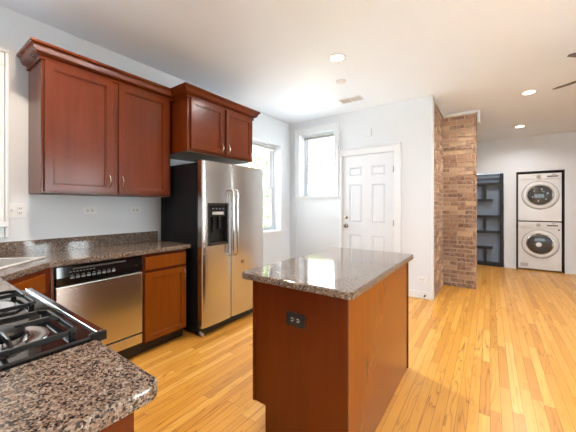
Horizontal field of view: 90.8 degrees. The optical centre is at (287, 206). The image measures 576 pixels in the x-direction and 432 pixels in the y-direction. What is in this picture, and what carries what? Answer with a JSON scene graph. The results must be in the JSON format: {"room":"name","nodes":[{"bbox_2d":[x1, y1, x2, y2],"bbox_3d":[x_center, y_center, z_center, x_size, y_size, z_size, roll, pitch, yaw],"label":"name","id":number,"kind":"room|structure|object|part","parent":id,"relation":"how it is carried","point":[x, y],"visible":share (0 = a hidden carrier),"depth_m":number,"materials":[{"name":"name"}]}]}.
{"room":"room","nodes":[
{"label":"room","id":0,"kind":"room"},
{"bbox_2d":[0,5,289,265],"bbox_3d":[-2.100,-0.117,2.500,0.260,2.815,7.540,0,0,35],"label":"wall","id":1,"kind":"structure","parent":0,"point":[47,216],"depth_m":2.58,"materials":[{"name":"white paint"}]},
{"bbox_2d":[0,48,8,237],"bbox_3d":[-2.484,-0.476,1.895,0.285,1.432,0.856,0,0,35],"label":"window","id":2,"kind":"structure","parent":1,"relation":"in","point":[4,56],"depth_m":2.16,"materials":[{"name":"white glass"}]},
{"bbox_2d":[9,203,25,217],"bbox_3d":[-2.127,0.035,2.224,0.014,0.114,0.114,0,0,35],"label":"power outlet","id":3,"kind":"object","parent":1,"relation":"attached to","point":[16,210],"visible":0.94,"depth_m":2.23,"materials":[{"name":"white plastic"}]},
{"bbox_2d":[18,206,22,214],"bbox_3d":[-2.114,0.035,2.243,0.002,0.068,0.032,0,0,35],"label":"receptacle","id":4,"kind":"object","parent":3,"relation":"attached to","point":[20,208],"depth_m":2.24,"materials":[{"name":"white plastic"}]},
{"bbox_2d":[0,231,157,255],"bbox_3d":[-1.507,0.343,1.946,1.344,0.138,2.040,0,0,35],"label":"backsplash","id":5,"kind":"structure","parent":1,"relation":"attached to","point":[54,244],"depth_m":2.50,"materials":[{"name":"stone"}]},
{"bbox_2d":[83,207,96,214],"bbox_3d":[-1.838,0.040,2.635,0.008,0.072,0.114,0,0,35],"label":"power outlet","id":6,"kind":"object","parent":1,"relation":"attached to","point":[86,210],"visible":1,"depth_m":2.63,"materials":[{"name":"white plastic"}]},
{"bbox_2d":[16,37,172,196],"bbox_3d":[-1.639,-0.644,2.577,0.398,1.096,1.140,0,0,35],"label":"upper cabinet","id":7,"kind":"object","parent":1,"relation":"attached to","point":[95,128],"visible":0.99,"depth_m":2.36,"materials":[{"name":"brown wood"}]},
{"bbox_3d":[-1.669,-0.599,2.294,0.020,0.974,0.468,0,0,35],"label":"door","id":8,"kind":"part","parent":7,"relation":"part of","materials":[{"name":"brown wood"}]},
{"bbox_3d":[-1.640,-1.139,2.575,0.398,0.107,1.135,0,0,35],"label":"crown molding","id":9,"kind":"part","parent":7,"relation":"part of","materials":[{"name":"brown wood"}]},
{"bbox_3d":[-1.661,-0.098,2.623,0.308,0.004,1.030,0,0,35],"label":"underside panel","id":10,"kind":"part","parent":7,"relation":"part of","materials":[{"name":"brown wood"}]},
{"bbox_3d":[-1.370,-0.599,2.715,0.020,0.974,0.472,0,0,35],"label":"door","id":11,"kind":"part","parent":7,"relation":"part of","materials":[{"name":"brown wood"}]},
{"bbox_2d":[130,207,140,213],"bbox_3d":[-1.597,0.040,2.973,0.008,0.072,0.114,0,0,35],"label":"power outlet","id":12,"kind":"object","parent":1,"relation":"attached to","point":[132,209],"visible":1,"depth_m":2.97,"materials":[{"name":"white plastic"}]},
{"bbox_2d":[170,82,260,164],"bbox_3d":[-0.930,-0.872,3.357,0.648,0.640,1.094,0,0,35],"label":"upper cabinet","id":13,"kind":"object","parent":1,"relation":"attached to","point":[206,125],"visible":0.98,"depth_m":3.04,"materials":[{"name":"brown wood"}]},
{"bbox_3d":[-0.850,-0.832,3.015,0.020,0.508,0.426,0,0,35],"label":"door","id":14,"kind":"part","parent":13,"relation":"part of","materials":[{"name":"brown wood"}]},
{"bbox_3d":[-0.966,-0.555,3.385,0.558,0.005,0.923,0,0,35],"label":"underside panel","id":15,"kind":"part","parent":13,"relation":"part of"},
{"bbox_3d":[-0.930,-1.139,3.357,0.648,0.107,1.094,0,0,35],"label":"crown molding","id":16,"kind":"part","parent":13,"relation":"part of","materials":[{"name":"brown wood"}]},
{"bbox_3d":[-0.581,-0.832,3.394,0.020,0.508,0.426,0,0,35],"label":"door","id":17,"kind":"part","parent":13,"relation":"part of","materials":[{"name":"brown wood"}]},
{"bbox_2d":[248,140,283,238],"bbox_3d":[-0.449,-0.269,4.765,0.275,1.613,0.905,0,0,35],"label":"window","id":18,"kind":"structure","parent":1,"relation":"in","point":[262,153],"depth_m":5.01,"materials":[{"name":"clear glass"}]},
{"bbox_3d":[-0.544,-0.679,4.832,0.004,0.676,0.713,0,0,35],"label":"pane","id":19,"kind":"part","parent":18,"relation":"part of","materials":[{"name":"clear glass"}]},
{"bbox_2d":[252,142,274,149],"bbox_3d":[-0.480,-1.028,4.786,0.030,0.026,0.815,0,0,35],"label":"rolled shade","id":20,"kind":"object","parent":18,"relation":"attached to","point":[257,144],"depth_m":4.85,"materials":[{"name":"fabric"}]},
{"bbox_3d":[-0.481,-1.002,4.787,0.038,0.023,0.821,0,0,35],"label":"rail","id":21,"kind":"part","parent":18,"relation":"part of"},
{"bbox_2d":[252,140,275,147],"bbox_3d":[-0.480,-1.058,4.786,0.050,0.030,0.825,0,0,35],"label":"blind","id":22,"kind":"object","parent":18,"relation":"attached to","point":[253,142],"depth_m":4.81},
{"bbox_3d":[-0.518,0.026,4.814,0.004,0.676,0.713,0,0,35],"label":"pane","id":23,"kind":"part","parent":18,"relation":"part of","materials":[{"name":"clear glass"}]},
{"bbox_3d":[-0.517,0.030,4.813,0.028,0.744,0.789,0,0,35],"label":"sash","id":24,"kind":"part","parent":18,"relation":"part of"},
{"bbox_3d":[-0.543,-0.675,4.832,0.028,0.744,0.789,0,0,35],"label":"sash","id":25,"kind":"part","parent":18,"relation":"part of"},
{"bbox_2d":[0,0,575,141],"bbox_3d":[1.819,-1.542,1.989,7.240,0.265,11.650,0,0,35],"label":"ceiling","id":26,"kind":"structure","parent":0,"point":[268,57],"depth_m":2.75,"materials":[{"name":"paint"}]},
{"bbox_2d":[328,53,345,62],"bbox_3d":[0.505,-1.522,2.924,0.184,0.007,0.184,0,0,35],"label":"recessed light","id":27,"kind":"object","parent":26,"relation":"in","point":[337,57],"visible":1,"depth_m":2.91,"materials":[{"name":"white"}]},
{"bbox_2d":[336,79,345,84],"bbox_3d":[0.646,-1.510,3.460,0.124,0.028,0.124,0,0,35],"label":"smoke detector","id":28,"kind":"object","parent":26,"relation":"attached to","point":[339,81],"visible":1,"depth_m":3.43,"materials":[{"name":"white plastic"}]},
{"bbox_2d":[337,95,364,103],"bbox_3d":[0.900,-1.521,4.060,0.340,0.008,0.190,0,0,35],"label":"ceiling vent","id":29,"kind":"object","parent":26,"relation":"in","point":[358,97],"visible":1,"depth_m":4.05,"materials":[{"name":"grey plastic"}]},
{"bbox_2d":[513,125,526,127],"bbox_3d":[4.195,-1.440,5.140,0.184,0.013,0.184,0,0,35],"label":"recessed light","id":30,"kind":"object","parent":26,"relation":"in","point":[518,126],"visible":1,"depth_m":5.13,"materials":[{"name":"white"}]},
{"bbox_2d":[520,89,537,95],"bbox_3d":[3.190,-1.503,3.761,0.184,0.013,0.184,0,0,35],"label":"recessed light","id":31,"kind":"object","parent":26,"relation":"in","point":[533,91],"visible":1,"depth_m":3.75,"materials":[{"name":"white"}]},
{"bbox_2d":[552,53,575,89],"bbox_3d":[3.018,-1.331,2.230,1.309,0.385,1.367,0,0,35],"label":"ceiling fan","id":32,"kind":"object","parent":26,"relation":"hanging from","point":[572,54],"visible":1,"depth_m":2.79,"materials":[{"name":"brown metal"}]},
{"bbox_3d":[2.850,-1.215,2.678,0.118,0.032,0.575,0,0,-18],"label":"blade","id":33,"kind":"part","parent":32,"relation":"part of","materials":[{"name":"brown wood"}]},
{"bbox_2d":[127,265,575,431],"bbox_3d":[1.819,1.350,1.989,7.240,0.120,11.650,0,0,35],"label":"floor","id":34,"kind":"structure","parent":0,"point":[499,355],"depth_m":2.24,"materials":[{"name":"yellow wood"}]},
{"bbox_2d":[7,267,53,300],"bbox_3d":[-1.999,0.853,1.634,0.902,0.873,0.960,0,0,35],"label":"base cabinet","id":35,"kind":"object","parent":34,"relation":"on","point":[42,281],"visible":0.13,"depth_m":1.80,"materials":[{"name":"brown wood"}]},
{"bbox_3d":[-1.562,0.502,1.693,0.019,0.125,0.326,0,0,-10],"label":"drawer","id":36,"kind":"part","parent":35,"relation":"part of","materials":[{"name":"orange wood"}]},
{"bbox_2d":[0,231,190,291],"bbox_3d":[-1.506,0.344,1.946,1.346,0.140,2.040,0,0,35],"label":"countertop","id":37,"kind":"structure","parent":35,"relation":"on","point":[58,252],"depth_m":2.35,"materials":[{"name":"stone"}]},
{"bbox_2d":[0,257,45,269],"bbox_3d":[-1.929,0.456,1.633,0.470,0.175,0.810,0,0,-10],"label":"sink","id":38,"kind":"object","parent":37,"relation":"in","point":[4,263],"visible":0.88,"depth_m":2.00,"materials":[{"name":"silver metal"}]},
{"bbox_2d":[0,259,29,266],"bbox_3d":[-1.944,0.459,1.827,0.365,0.168,0.352,0,0,-10],"label":"basin","id":39,"kind":"object","parent":38,"relation":"in","point":[3,262],"depth_m":2.00,"materials":[{"name":"silver metal"}]},
{"bbox_2d":[0,288,106,371],"bbox_3d":[-1.026,0.799,0.797,0.760,0.942,0.691,0,0,35],"label":"gas range","id":40,"kind":"object","parent":34,"relation":"on","point":[33,326],"visible":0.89,"depth_m":0.83,"materials":[{"name":"black metal"}]},
{"bbox_3d":[-1.092,0.359,0.988,0.208,0.018,0.208,0,0,35],"label":"burner","id":41,"kind":"part","parent":40,"relation":"part of","materials":[{"name":"silver metal"}]},
{"bbox_3d":[-0.775,0.359,0.763,0.208,0.018,0.208,0,0,35],"label":"burner","id":42,"kind":"part","parent":40,"relation":"part of","materials":[{"name":"silver metal"}]},
{"bbox_3d":[-0.853,0.371,1.049,0.738,0.012,0.020,0,0,35],"label":"trim","id":43,"kind":"part","parent":40,"relation":"part of","materials":[{"name":"silver metal"}]},
{"bbox_2d":[54,255,142,358],"bbox_3d":[-1.641,0.852,2.348,0.564,0.868,0.600,0,0,35],"label":"dishwasher","id":44,"kind":"object","parent":34,"relation":"on","point":[106,293],"visible":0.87,"depth_m":2.23,"materials":[{"name":"silver metal"}]},
{"bbox_3d":[-1.430,0.819,2.197,0.030,0.514,0.596,0,0,35],"label":"door","id":45,"kind":"part","parent":44,"relation":"part of","materials":[{"name":"metal"}]},
{"bbox_3d":[-1.428,0.489,2.196,0.036,0.134,0.596,0,0,35],"label":"control panel","id":46,"kind":"part","parent":44,"relation":"part of","materials":[{"name":"black plastic"}]},
{"bbox_3d":[-1.431,1.127,2.198,0.027,0.082,0.596,0,0,35],"label":"access panel","id":47,"kind":"part","parent":44,"relation":"part of","materials":[{"name":"metal"}]},
{"bbox_2d":[100,412,133,431],"bbox_3d":[-0.613,0.853,0.443,0.288,0.873,0.625,0,0,35],"label":"base cabinet","id":48,"kind":"object","parent":34,"relation":"on","point":[126,424],"visible":0.02,"depth_m":0.58,"materials":[{"name":"brown wood"}]},
{"bbox_2d":[0,340,156,431],"bbox_3d":[-0.596,0.344,0.447,0.334,0.140,0.652,0,0,35],"label":"countertop","id":49,"kind":"structure","parent":48,"relation":"on","point":[90,386],"depth_m":0.58,"materials":[{"name":"stone"}]},
{"bbox_2d":[140,249,186,352],"bbox_3d":[-1.346,0.853,2.782,0.637,0.873,0.430,0,0,35],"label":"base cabinet","id":50,"kind":"object","parent":34,"relation":"on","point":[164,274],"visible":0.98,"depth_m":2.60,"materials":[{"name":"brown wood"}]},
{"bbox_3d":[-1.122,0.882,2.624,0.020,0.596,0.404,0,0,35],"label":"door","id":51,"kind":"part","parent":50,"relation":"part of","materials":[{"name":"orange wood"}]},
{"bbox_3d":[-1.122,0.502,2.624,0.021,0.120,0.404,0,0,35],"label":"drawer","id":52,"kind":"part","parent":50,"relation":"part of","materials":[{"name":"orange wood"}]},
{"bbox_2d":[161,159,262,336],"bbox_3d":[-0.827,0.414,3.303,0.790,1.748,0.916,0,0,35],"label":"refrigerator","id":53,"kind":"object","parent":34,"relation":"on","point":[216,208],"visible":0.96,"depth_m":2.96,"materials":[{"name":"metal"}]},
{"bbox_3d":[-0.741,0.370,2.916,0.076,1.635,0.379,0,0,35],"label":"freezer door","id":54,"kind":"part","parent":53,"relation":"part of","materials":[{"name":"metal"}]},
{"bbox_3d":[-0.591,0.173,3.011,0.066,0.722,0.025,0,0,35],"label":"handle","id":55,"kind":"part","parent":53,"relation":"part of","materials":[{"name":"silver metal"}]},
{"bbox_3d":[-0.557,0.173,3.058,0.066,0.722,0.025,0,0,35],"label":"handle","id":56,"kind":"part","parent":53,"relation":"part of","materials":[{"name":"silver metal"}]},
{"bbox_3d":[-0.475,0.370,3.290,0.076,1.635,0.527,0,0,35],"label":"fresh food door","id":57,"kind":"part","parent":53,"relation":"part of","materials":[{"name":"metal"}]},
{"bbox_2d":[253,262,408,431],"bbox_3d":[0.358,0.853,1.973,0.643,0.873,1.187,0,0,35],"label":"base cabinet","id":58,"kind":"object","parent":34,"relation":"on","point":[341,372],"visible":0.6,"depth_m":1.50,"materials":[{"name":"brown wood"}]},
{"bbox_2d":[286,311,304,328],"bbox_3d":[0.038,0.590,1.474,0.114,0.072,0.008,0,0,35],"label":"power outlet","id":59,"kind":"object","parent":58,"relation":"attached to","point":[293,319],"visible":1,"depth_m":1.47,"materials":[{"name":"black plastic"}]},
{"bbox_2d":[290,316,299,323],"bbox_3d":[0.037,0.590,1.472,0.064,0.032,0.002,0,0,35],"label":"receptacle","id":60,"kind":"object","parent":59,"relation":"attached to","point":[293,319],"depth_m":1.47,"materials":[{"name":"grey plastic"}]},
{"bbox_3d":[0.043,0.853,1.488,0.583,0.873,0.018,0,0,35],"label":"panel","id":61,"kind":"part","parent":58,"relation":"part of","materials":[{"name":"brown wood"}]},
{"bbox_2d":[242,247,412,299],"bbox_3d":[0.359,0.395,1.933,0.681,0.038,1.230,0,0,35],"label":"countertop","id":62,"kind":"structure","parent":58,"relation":"on","point":[337,272],"depth_m":1.64,"materials":[{"name":"stone"}]},
{"bbox_3d":[0.614,0.853,1.804,0.019,0.873,1.158,0,0,35],"label":"panel","id":63,"kind":"part","parent":58,"relation":"part of","materials":[{"name":"orange wood"}]},
{"bbox_2d":[476,173,503,266],"bbox_3d":[4.089,0.296,6.399,1.217,1.982,0.130,0,0,35],"label":"shelf unit","id":64,"kind":"object","parent":34,"relation":"on","point":[490,187],"visible":0.4,"depth_m":6.19,"materials":[{"name":"black wood"}]},
{"bbox_3d":[4.029,-0.130,6.430,0.991,0.055,0.109,0,0,35],"label":"shelf","id":65,"kind":"part","parent":64,"relation":"part of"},
{"bbox_3d":[4.029,0.901,6.430,0.991,0.055,0.109,0,0,35],"label":"shelf","id":66,"kind":"part","parent":64,"relation":"part of","materials":[{"name":"black wood"}]},
{"bbox_3d":[4.079,-0.480,6.394,1.115,0.055,0.109,0,0,35],"label":"shelf","id":67,"kind":"part","parent":64,"relation":"part of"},
{"bbox_3d":[4.079,0.556,6.394,1.115,0.055,0.109,0,0,35],"label":"shelf","id":68,"kind":"part","parent":64,"relation":"part of","materials":[{"name":"black wood"}]},
{"bbox_3d":[4.079,0.222,6.394,1.115,0.055,0.109,0,0,35],"label":"shelf","id":69,"kind":"part","parent":64,"relation":"part of","materials":[{"name":"black wood"}]},
{"bbox_3d":[4.557,0.296,6.054,0.055,1.982,0.109,0,0,35],"label":"frame","id":70,"kind":"part","parent":64,"relation":"part of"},
{"bbox_2d":[517,220,561,271],"bbox_3d":[5.207,0.791,5.941,0.660,0.950,0.742,0,0,35],"label":"washing machine","id":71,"kind":"object","parent":34,"relation":"on","point":[539,243],"visible":0.98,"depth_m":5.66,"materials":[{"name":"white metal"}]},
{"bbox_3d":[4.817,0.378,5.798,0.150,0.065,0.002,0,0,35],"label":"detergent drawer","id":72,"kind":"part","parent":71,"relation":"part of","materials":[{"name":"white plastic"}]},
{"bbox_2d":[517,172,561,220],"bbox_3d":[5.207,-0.179,5.941,0.660,0.950,0.742,0,0,35],"label":"dryer","id":73,"kind":"object","parent":71,"relation":"on","point":[539,196],"visible":1,"depth_m":5.65,"materials":[{"name":"white metal"}]},
{"bbox_3d":[5.010,-0.221,5.647,0.385,0.385,0.020,0,0,35],"label":"door glass","id":74,"kind":"part","parent":73,"relation":"part of","materials":[{"name":"black glass"}]},
{"bbox_3d":[5.013,-0.594,5.668,0.648,0.107,0.012,0,0,35],"label":"control panel","id":75,"kind":"part","parent":73,"relation":"part of","materials":[{"name":"white plastic"}]},
{"bbox_3d":[5.015,-0.221,5.654,0.548,0.548,0.020,0,0,35],"label":"door","id":76,"kind":"part","parent":73,"relation":"part of","materials":[{"name":"white plastic"}]},
{"bbox_3d":[5.010,0.754,5.647,0.385,0.385,0.020,0,0,35],"label":"door glass","id":77,"kind":"part","parent":71,"relation":"part of","materials":[{"name":"black glass"}]},
{"bbox_3d":[5.013,0.377,5.668,0.648,0.107,0.012,0,0,35],"label":"control panel","id":78,"kind":"part","parent":71,"relation":"part of","materials":[{"name":"white plastic"}]},
{"bbox_3d":[5.015,0.754,5.654,0.548,0.548,0.020,0,0,35],"label":"door","id":79,"kind":"part","parent":71,"relation":"part of","materials":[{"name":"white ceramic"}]},
{"bbox_2d":[290,96,430,292],"bbox_3d":[1.079,-0.117,4.705,2.365,2.815,0.260,0,0,35],"label":"wall","id":80,"kind":"structure","parent":0,"point":[408,122],"depth_m":4.20,"materials":[{"name":"white paint"}]},
{"bbox_2d":[294,121,338,197],"bbox_3d":[0.550,-0.772,5.039,0.885,1.260,0.280,0,0,35],"label":"window","id":81,"kind":"structure","parent":80,"relation":"in","point":[334,126],"depth_m":5.07,"materials":[{"name":"white wood"}]},
{"bbox_3d":[0.618,-0.982,5.135,0.629,0.550,0.028,0,0,35],"label":"sash","id":82,"kind":"part","parent":81,"relation":"part of","materials":[{"name":"white glass"}]},
{"bbox_2d":[304,132,333,138],"bbox_3d":[0.573,-1.268,5.072,0.665,0.030,0.050,0,0,35],"label":"blind","id":83,"kind":"object","parent":81,"relation":"attached to","point":[330,133],"depth_m":5.05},
{"bbox_2d":[304,134,333,139],"bbox_3d":[0.573,-1.238,5.072,0.655,0.026,0.030,0,0,35],"label":"rolled shade","id":84,"kind":"object","parent":81,"relation":"attached to","point":[319,136],"depth_m":5.07,"materials":[{"name":"fabric"}]},
{"bbox_3d":[0.573,-1.212,5.072,0.661,0.023,0.038,0,0,35],"label":"rail","id":85,"kind":"part","parent":81,"relation":"part of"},
{"bbox_3d":[0.600,-0.473,5.109,0.629,0.550,0.028,0,0,35],"label":"sash","id":86,"kind":"part","parent":81,"relation":"part of","materials":[{"name":"white glass"}]},
{"bbox_2d":[296,198,338,256],"bbox_3d":[0.494,-0.050,4.953,0.864,2.680,0.013,0,0,35],"label":"trim","id":87,"kind":"structure","parent":80,"relation":"attached to","point":[297,199],"depth_m":5.05,"materials":[{"name":"white wood"}]},
{"bbox_2d":[364,129,371,136],"bbox_3d":[1.242,-1.140,4.411,0.110,0.110,0.029,0,0,35],"label":"door chime","id":88,"kind":"object","parent":80,"relation":"attached to","point":[367,132],"visible":1,"depth_m":4.40,"materials":[{"name":"white plastic"}]},
{"bbox_2d":[343,152,393,251],"bbox_3d":[1.230,0.237,4.431,0.833,2.089,0.112,0,0,35],"label":"door","id":89,"kind":"structure","parent":80,"relation":"in","point":[368,180],"depth_m":4.42,"materials":[{"name":"white wood"}]},
{"bbox_2d":[339,142,400,252],"bbox_3d":[1.305,0.183,4.499,0.982,2.213,0.254,0,0,35],"label":"trim","id":90,"kind":"structure","parent":80,"relation":"attached to","point":[394,147],"depth_m":4.19,"materials":[{"name":"white wood"}]},
{"bbox_2d":[409,289,430,299],"bbox_3d":[1.808,1.240,4.017,0.380,0.099,0.018,0,0,35],"label":"baseboard","id":91,"kind":"structure","parent":80,"relation":"attached to","point":[412,293],"depth_m":3.98,"materials":[{"name":"white wood"}]},
{"bbox_2d":[418,276,426,282],"bbox_3d":[1.875,1.024,3.974,0.114,0.072,0.008,0,0,35],"label":"power outlet","id":92,"kind":"object","parent":80,"relation":"attached to","point":[420,279],"visible":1,"depth_m":3.97,"materials":[{"name":"white plastic"}]},
{"bbox_2d":[434,101,476,297],"bbox_3d":[2.390,-0.094,4.507,0.981,2.771,1.216,0,0,35],"label":"brick wall","id":93,"kind":"structure","parent":0,"point":[455,137],"depth_m":4.50,"materials":[{"name":"brown brick"}]},
{"bbox_2d":[431,95,433,299],"bbox_3d":[2.010,-0.117,3.950,0.024,2.813,0.132,0,0,35],"label":"trim","id":94,"kind":"structure","parent":93,"relation":"attached to","point":[432,97],"depth_m":3.90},
{"bbox_2d":[436,101,479,125],"bbox_3d":[2.580,-1.387,4.276,0.501,0.193,1.040,0,0,35],"label":"trim","id":95,"kind":"structure","parent":93,"relation":"attached to","point":[477,111],"depth_m":4.40,"materials":[{"name":"white wood"}]},
{"bbox_2d":[476,131,575,269],"bbox_3d":[5.482,-0.117,5.378,5.200,2.815,0.120,0,0,35],"label":"wall","id":96,"kind":"structure","parent":0,"point":[557,151],"depth_m":5.76,"materials":[{"name":"white paint"}]},
{"bbox_2d":[504,263,515,268],"bbox_3d":[4.618,1.244,5.909,0.187,0.089,0.016,0,0,35],"label":"baseboard","id":97,"kind":"structure","parent":96,"relation":"attached to","point":[513,266],"depth_m":5.90,"materials":[{"name":"white wood"}]},
{"bbox_2d":[516,170,564,273],"bbox_3d":[5.028,0.294,5.686,0.725,1.990,0.104,0,0,35],"label":"trim","id":98,"kind":"structure","parent":96,"relation":"attached to","point":[547,170],"depth_m":5.46,"materials":[{"name":"black wood"}]},
{"bbox_2d":[565,269,575,274],"bbox_3d":[6.347,1.244,4.679,2.579,0.089,0.016,0,0,35],"label":"baseboard","id":99,"kind":"structure","parent":96,"relation":"attached to","point":[567,271],"depth_m":5.38,"materials":[{"name":"white wood"}]},
{"bbox_2d":[517,171,562,269],"bbox_3d":[5.314,0.140,6.092,0.920,2.300,0.830,0,0,35],"label":"wall","id":100,"kind":"structure","parent":0,"point":[554,171],"depth_m":5.77,"materials":[{"name":"white paint"}]}
]}

